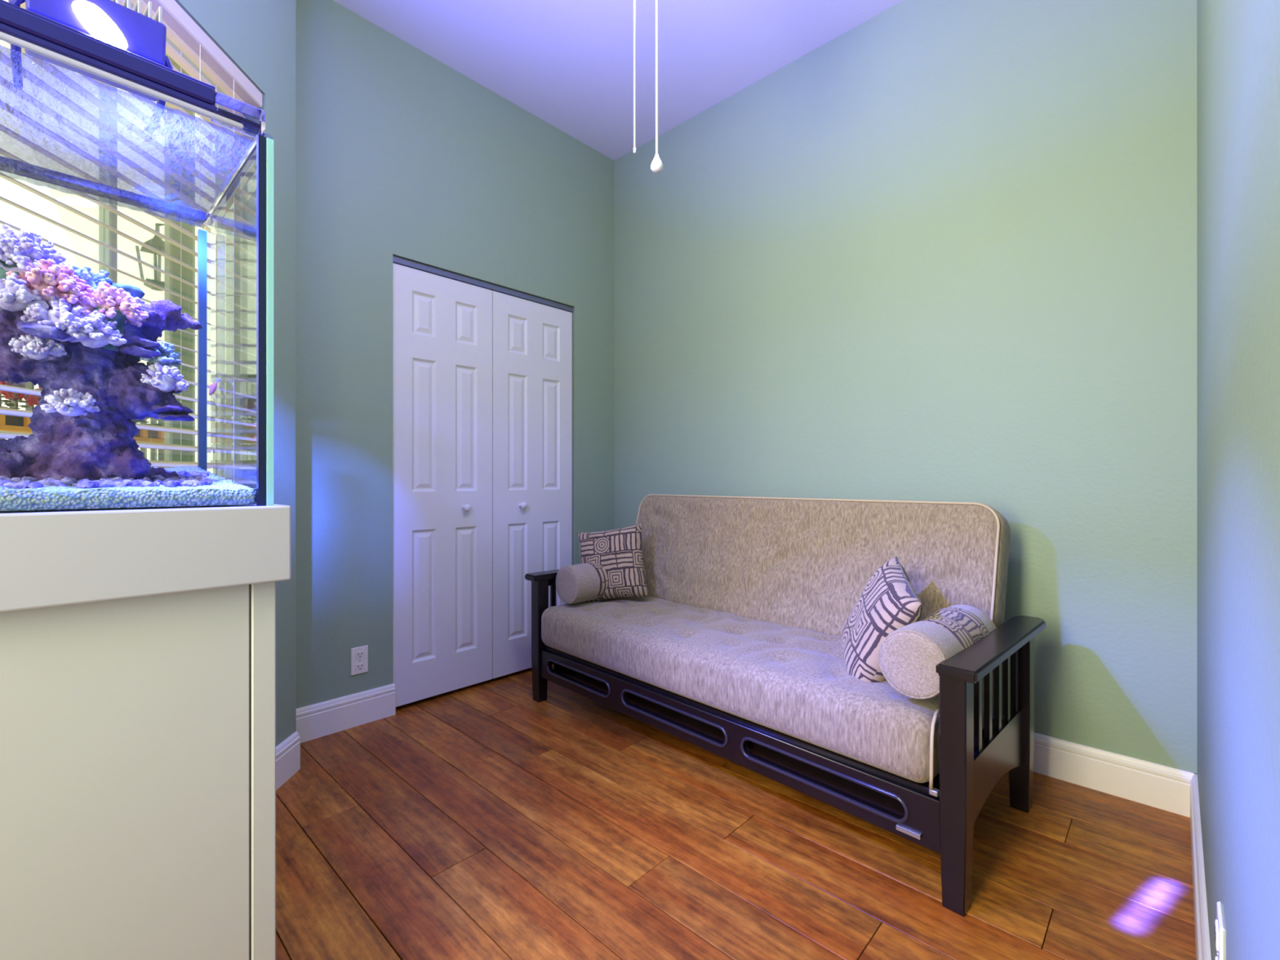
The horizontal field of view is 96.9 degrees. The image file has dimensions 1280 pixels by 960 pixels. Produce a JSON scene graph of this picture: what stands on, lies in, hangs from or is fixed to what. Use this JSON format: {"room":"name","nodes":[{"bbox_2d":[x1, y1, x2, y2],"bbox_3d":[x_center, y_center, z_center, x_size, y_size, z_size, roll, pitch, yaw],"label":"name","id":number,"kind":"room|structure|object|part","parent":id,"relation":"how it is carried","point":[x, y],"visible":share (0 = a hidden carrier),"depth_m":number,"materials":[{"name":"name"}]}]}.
{"room":"living room","nodes":[
{"label":"living room","id":0,"kind":"room"},
{"bbox_2d":[174,0,296,746],"bbox_3d":[-1.294,-0.470,1.145,0.327,3.020,2.307,0,0,-7],"label":"wall","id":1,"kind":"structure","parent":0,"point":[259,37],"depth_m":1.95,"materials":[{"name":"green paint"}]},
{"bbox_2d":[0,0,262,484],"bbox_3d":[-1.250,-0.466,1.277,0.061,1.604,1.170,0,0,-2],"label":"window blind","id":2,"kind":"object","parent":1,"relation":"attached to","point":[182,30],"visible":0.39,"depth_m":1.58,"materials":[{"name":"beige plastic"}]},
{"bbox_3d":[-1.259,-0.450,1.590,0.054,1.540,0.002,0,0,-2],"label":"ladder cord","id":3,"kind":"part","parent":2,"relation":"part of","materials":[{"name":"white fabric"}]},
{"bbox_3d":[-1.250,-1.244,1.277,0.060,0.048,1.170,0,0,-2],"label":"head rail","id":4,"kind":"part","parent":2,"relation":"part of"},
{"bbox_3d":[-1.263,-0.450,1.728,0.054,1.540,0.002,0,0,-2],"label":"ladder cord","id":5,"kind":"part","parent":2,"relation":"part of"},
{"bbox_2d":[98,0,243,484],"bbox_3d":[-1.273,-0.453,1.276,0.145,1.635,1.222,0,0,-2],"label":"window","id":6,"kind":"structure","parent":1,"relation":"attached to","point":[107,256],"depth_m":1.82,"materials":[{"name":"white glass"}]},
{"bbox_2d":[275,731,300,790],"bbox_3d":[-1.200,0.973,1.030,0.016,0.135,2.025,0,0,-2],"label":"baseboard","id":7,"kind":"structure","parent":1,"relation":"attached to","point":[288,752],"depth_m":1.97,"materials":[{"name":"white paint"}]},
{"bbox_2d":[296,0,613,708],"bbox_3d":[-1.068,-0.470,3.102,0.750,3.020,1.850,0,0,43],"label":"wall","id":8,"kind":"structure","parent":0,"point":[401,153],"depth_m":2.47,"materials":[{"name":"green paint"}]},
{"bbox_2d":[296,683,395,742],"bbox_3d":[-1.236,0.973,2.366,0.016,0.135,0.428,0,0,43],"label":"baseboard","id":9,"kind":"structure","parent":8,"relation":"attached to","point":[315,721],"depth_m":2.36,"materials":[{"name":"white paint"}]},
{"bbox_2d":[351,644,368,675],"bbox_3d":[-1.193,0.768,2.416,0.009,0.115,0.070,0,0,43],"label":"wall outlet","id":10,"kind":"object","parent":8,"relation":"attached to","point":[359,655],"visible":1,"depth_m":2.41,"materials":[{"name":"beige plastic"}]},
{"bbox_2d":[355,650,364,658],"bbox_3d":[-1.192,0.742,2.415,0.004,0.028,0.034,0,0,43],"label":"receptacle","id":11,"kind":"object","parent":10,"relation":"attached to","point":[359,654],"depth_m":2.41,"materials":[{"name":"beige plastic"}]},
{"bbox_2d":[355,662,364,671],"bbox_3d":[-1.192,0.794,2.415,0.004,0.028,0.034,0,0,43],"label":"receptacle","id":12,"kind":"object","parent":10,"relation":"attached to","point":[359,666],"depth_m":2.41,"materials":[{"name":"beige plastic"}]},
{"bbox_2d":[392,262,492,706],"bbox_3d":[-0.928,0.025,2.717,0.077,1.987,0.508,0,0,43],"label":"door","id":13,"kind":"structure","parent":8,"relation":"in","point":[442,326],"depth_m":2.69,"materials":[{"name":"white paint"}]},
{"bbox_3d":[-0.849,0.135,2.775,0.042,0.037,0.037,0,0,43],"label":"knob","id":14,"kind":"part","parent":13,"relation":"part of","materials":[{"name":"white paint"}]},
{"bbox_2d":[392,255,573,312],"bbox_3d":[-0.764,-0.987,2.931,0.048,0.032,1.048,0,0,43],"label":"trim","id":15,"kind":"structure","parent":8,"relation":"attached to","point":[397,260],"depth_m":2.84,"materials":[{"name":"paint"}]},
{"bbox_2d":[492,290,572,678],"bbox_3d":[-0.571,0.025,3.095,0.077,1.987,0.524,0,0,43],"label":"door","id":16,"kind":"structure","parent":8,"relation":"in","point":[532,341],"depth_m":3.06,"materials":[{"name":"white paint"}]},
{"bbox_3d":[-0.623,0.135,3.015,0.042,0.037,0.037,0,0,43],"label":"knob","id":17,"kind":"part","parent":16,"relation":"part of","materials":[{"name":"white paint"}]},
{"bbox_2d":[333,0,902,160],"bbox_3d":[-0.268,-2.030,1.524,3.180,0.100,3.450,0,0,43],"label":"ceiling","id":18,"kind":"structure","parent":0,"point":[568,64],"depth_m":2.58,"materials":[{"name":"white paint"}]},
{"bbox_2d":[633,0,662,173],"bbox_3d":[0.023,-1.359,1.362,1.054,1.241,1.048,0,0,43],"label":"pull chain","id":19,"kind":"object","parent":18,"relation":"hanging from","point":[656,166],"visible":1,"depth_m":1.36,"materials":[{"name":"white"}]},
{"bbox_3d":[-0.011,-1.278,1.388,0.005,0.928,0.030,0,0,-11],"label":"pull cord","id":20,"kind":"part","parent":19,"relation":"part of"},
{"bbox_3d":[0.028,-1.258,1.359,0.032,0.970,0.007,0,0,-2],"label":"pull cord","id":21,"kind":"part","parent":19,"relation":"part of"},
{"bbox_3d":[0.040,-0.760,1.360,0.030,0.042,0.030,0,0,43],"label":"pull knob","id":22,"kind":"part","parent":19,"relation":"part of","materials":[{"name":"white plastic"}]},
{"bbox_2d":[275,663,1196,959],"bbox_3d":[-0.416,1.070,1.570,2.900,0.060,3.314,0,0,43],"label":"floor","id":23,"kind":"structure","parent":0,"point":[486,820],"depth_m":1.54,"materials":[{"name":"brown wood"}]},
{"bbox_2d":[0,503,291,959],"bbox_3d":[-0.874,0.540,0.943,0.505,0.999,0.384,0,0,43],"label":"stand","id":24,"kind":"object","parent":23,"relation":"on","point":[138,645],"visible":0.87,"depth_m":0.79,"materials":[{"name":"beige paint"}]},
{"bbox_2d":[0,0,273,506],"bbox_3d":[-0.877,-0.274,0.935,0.480,0.629,0.358,0,0,43],"label":"aquarium","id":25,"kind":"object","parent":24,"relation":"on","point":[20,27],"visible":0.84,"depth_m":0.89,"materials":[{"name":"clear glass"}]},
{"bbox_2d":[8,0,173,106],"bbox_3d":[-0.930,-0.707,0.966,0.338,0.143,0.190,0,0,43],"label":"light","id":26,"kind":"object","parent":25,"relation":"attached to","point":[108,21],"visible":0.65,"depth_m":0.87,"materials":[{"name":"metal"}]},
{"bbox_3d":[-1.019,-0.699,0.927,0.263,0.049,0.018,0,0,42],"label":"yoke arm","id":27,"kind":"part","parent":26,"relation":"part of"},
{"bbox_3d":[-0.897,-0.699,1.056,0.263,0.049,0.018,0,0,45],"label":"yoke arm","id":28,"kind":"part","parent":26,"relation":"part of"},
{"bbox_2d":[0,466,256,511],"bbox_3d":[-0.883,0.005,0.933,0.454,0.067,0.327,0,0,43],"label":"gravel","id":29,"kind":"object","parent":25,"relation":"in","point":[222,491],"visible":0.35,"depth_m":0.79,"materials":[{"name":"white gravel"}]},
{"bbox_2d":[0,224,202,480],"bbox_3d":[-0.862,-0.167,0.873,0.201,0.398,0.306,0,0,43],"label":"reef","id":30,"kind":"object","parent":29,"relation":"on","point":[74,333],"visible":0.94,"depth_m":0.84,"materials":[{"name":"purple stone"}]},
{"bbox_3d":[-0.899,-0.275,0.825,0.065,0.074,0.068,0,0,43],"label":"coral stem","id":31,"kind":"part","parent":30,"relation":"part of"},
{"bbox_3d":[-0.814,-0.228,0.870,0.049,0.057,0.047,0,0,19],"label":"coral stem","id":32,"kind":"part","parent":30,"relation":"part of","materials":[{"name":"purple stone"}]},
{"bbox_2d":[0,469,213,488],"bbox_3d":[-0.843,-0.003,0.906,0.262,0.036,0.282,0,0,43],"label":"rubble","id":33,"kind":"object","parent":29,"relation":"on","point":[195,478],"visible":0.6,"depth_m":0.83,"materials":[{"name":"purple stone"}]},
{"bbox_2d":[0,44,256,226],"bbox_3d":[-0.883,-0.538,0.933,0.454,0.006,0.327,0,0,43],"label":"water","id":34,"kind":"object","parent":25,"relation":"in","point":[63,130],"visible":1,"depth_m":0.91,"materials":[{"name":"clear liquid"}]},
{"bbox_2d":[208,377,220,395],"bbox_3d":[-0.850,-0.187,1.135,0.025,0.037,0.006,0,0,-3],"label":"fish","id":35,"kind":"object","parent":25,"relation":"in","point":[212,388],"visible":1,"depth_m":1.13},
{"bbox_2d":[524,493,1045,916],"bbox_3d":[0.414,0.558,2.288,0.832,0.964,1.916,0,0,-44],"label":"futon sofa","id":36,"kind":"object","parent":23,"relation":"on","point":[734,652],"visible":0.84,"depth_m":1.93,"materials":[{"name":"beige fabric"}]},
{"bbox_3d":[-0.473,0.756,2.684,0.060,0.567,0.060,0,0,-44],"label":"leg","id":37,"kind":"part","parent":36,"relation":"part of","materials":[{"name":"brown wood"}]},
{"bbox_3d":[-0.253,0.459,2.913,0.735,0.029,0.090,0,0,-44],"label":"armrest","id":38,"kind":"part","parent":36,"relation":"part of","materials":[{"name":"brown wood"}]},
{"bbox_3d":[-0.253,0.489,2.895,0.550,0.032,0.024,0,0,-44],"label":"rail","id":39,"kind":"part","parent":36,"relation":"part of","materials":[{"name":"brown wood"}]},
{"bbox_2d":[555,562,645,604],"bbox_3d":[-0.184,0.487,2.780,0.438,0.182,0.182,0,0,-44],"label":"bolster","id":40,"kind":"object","parent":36,"relation":"on","point":[584,582],"visible":0.45,"depth_m":2.64,"materials":[{"name":"fabric"}]},
{"bbox_2d":[577,522,648,602],"bbox_3d":[-0.138,0.408,2.767,0.391,0.396,0.174,0,0,13],"label":"throw pillow","id":41,"kind":"object","parent":36,"relation":"on","point":[619,551],"visible":0.83,"depth_m":2.71,"materials":[{"name":"fabric"}]},
{"bbox_3d":[0.190,0.867,2.073,0.012,0.146,1.720,0,0,-44],"label":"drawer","id":42,"kind":"part","parent":36,"relation":"part of","materials":[{"name":"brown wood"}]},
{"bbox_3d":[0.146,0.856,2.032,0.025,0.131,1.743,0,0,-44],"label":"rail","id":43,"kind":"part","parent":36,"relation":"part of","materials":[{"name":"brown wood"}]},
{"bbox_3d":[0.334,0.678,2.220,0.600,0.218,1.722,0,0,-44],"label":"seat mattress","id":44,"kind":"part","parent":36,"relation":"part of","materials":[{"name":"beige fabric"}]},
{"bbox_3d":[0.593,0.358,2.474,0.273,0.562,1.715,0,0,-44],"label":"mattress","id":45,"kind":"part","parent":36,"relation":"part of","materials":[{"name":"beige fabric"}]},
{"bbox_2d":[840,555,923,682],"bbox_3d":[0.735,0.448,1.748,0.204,0.406,0.406,0,0,13],"label":"throw pillow","id":46,"kind":"object","parent":36,"relation":"on","point":[889,602],"visible":0.73,"depth_m":1.66,"materials":[{"name":"fabric"}]},
{"bbox_2d":[878,604,995,699],"bbox_3d":[0.855,0.474,1.609,0.438,0.182,0.182,0,0,-44],"label":"bolster","id":47,"kind":"object","parent":36,"relation":"on","point":[908,656],"visible":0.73,"depth_m":1.48,"materials":[{"name":"fabric"}]},
{"bbox_3d":[0.772,0.756,1.385,0.060,0.567,0.060,0,0,-44],"label":"leg","id":48,"kind":"part","parent":36,"relation":"part of","materials":[{"name":"brown wood"}]},
{"bbox_3d":[1.010,0.459,1.595,0.735,0.029,0.090,0,0,-44],"label":"armrest","id":49,"kind":"part","parent":36,"relation":"part of","materials":[{"name":"brown wood"}]},
{"bbox_3d":[1.212,0.756,1.806,0.060,0.567,0.060,0,0,-44],"label":"leg","id":50,"kind":"part","parent":36,"relation":"part of","materials":[{"name":"brown wood"}]},
{"bbox_2d":[613,0,1196,773],"bbox_3d":[0.829,-0.470,2.688,2.980,3.020,0.150,0,0,43],"label":"wall","id":51,"kind":"structure","parent":0,"point":[942,250],"depth_m":2.17,"materials":[{"name":"green paint"}]},
{"bbox_2d":[1033,732,1195,817],"bbox_3d":[0.772,0.973,2.628,2.580,0.135,0.016,0,0,43],"label":"baseboard","id":52,"kind":"structure","parent":51,"relation":"attached to","point":[1162,787],"depth_m":1.87,"materials":[{"name":"white paint"}]},
{"bbox_2d":[1196,0,1279,959],"bbox_3d":[0.657,-0.470,0.515,0.150,3.020,3.250,0,0,43],"label":"wall","id":53,"kind":"structure","parent":0,"point":[1238,41],"depth_m":0.63,"materials":[{"name":"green paint"}]},
{"bbox_2d":[1190,773,1211,959],"bbox_3d":[0.596,0.973,0.572,0.016,0.135,3.250,0,0,43],"label":"baseboard","id":54,"kind":"structure","parent":53,"relation":"attached to","point":[1201,916],"depth_m":1.31,"materials":[{"name":"white paint"}]},
{"bbox_2d":[1214,901,1226,959],"bbox_3d":[0.808,0.662,0.791,0.009,0.115,0.070,0,0,43],"label":"wall outlet","id":55,"kind":"object","parent":53,"relation":"attached to","point":[1220,924],"visible":1,"depth_m":0.78,"materials":[{"name":"beige plastic"}]},
{"bbox_2d":[1214,919,1218,951],"bbox_3d":[0.806,0.636,0.793,0.004,0.028,0.034,0,0,43],"label":"receptacle","id":56,"kind":"object","parent":55,"relation":"attached to","point":[1216,922],"depth_m":0.79,"materials":[{"name":"beige plastic"}]},
{"label":"outside","id":57,"kind":"structure","parent":0,"visible":0},
{"bbox_3d":[-6.884,1.135,1.334,6.150,0.050,8.500,0,0,43],"label":"ground","id":58,"kind":"structure","parent":57,"visible":0},
{"bbox_2d":[0,381,164,468],"bbox_3d":[-2.241,0.325,2.271,0.030,1.570,0.854,0,0,-2],"label":"railing","id":59,"kind":"object","parent":58,"relation":"on","point":[29,384],"visible":0.02,"depth_m":2.62,"materials":[{"name":"wood"}]},
{"bbox_2d":[0,380,164,443],"bbox_3d":[-2.127,-0.254,2.130,0.188,0.190,0.689,0,0,-2],"label":"planter","id":60,"kind":"object","parent":59,"relation":"attached to","point":[7,423],"visible":0.16,"depth_m":1.91,"materials":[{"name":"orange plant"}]},
{"bbox_3d":[-2.136,-0.196,2.132,0.170,0.073,0.664,0,0,-2],"label":"trough frame","id":61,"kind":"part","parent":60,"relation":"part of","materials":[{"name":"brown wood"}]},
{"bbox_2d":[164,53,195,468],"bbox_3d":[-1.809,-0.375,2.233,0.070,2.970,0.167,0,0,-2],"label":"patio post","id":62,"kind":"object","parent":58,"relation":"on","point":[188,340],"visible":0.03,"depth_m":2.23,"materials":[{"name":"paint"}]},
{"bbox_2d":[135,215,164,291],"bbox_3d":[-1.863,-0.877,2.191,0.121,0.292,0.121,0,0,-26],"label":"lantern","id":63,"kind":"object","parent":62,"relation":"attached to","point":[157,242],"visible":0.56,"depth_m":2.17,"materials":[{"name":"metal"}]},
{"bbox_3d":[-1.863,-0.821,2.191,0.094,0.131,0.094,0,0,-2],"label":"frame","id":64,"kind":"part","parent":63,"relation":"part of","materials":[{"name":"black metal"}]},
{"bbox_3d":[-1.864,-0.982,2.212,0.014,0.082,0.089,0,0,-2],"label":"arm","id":65,"kind":"part","parent":63,"relation":"part of"}
]}

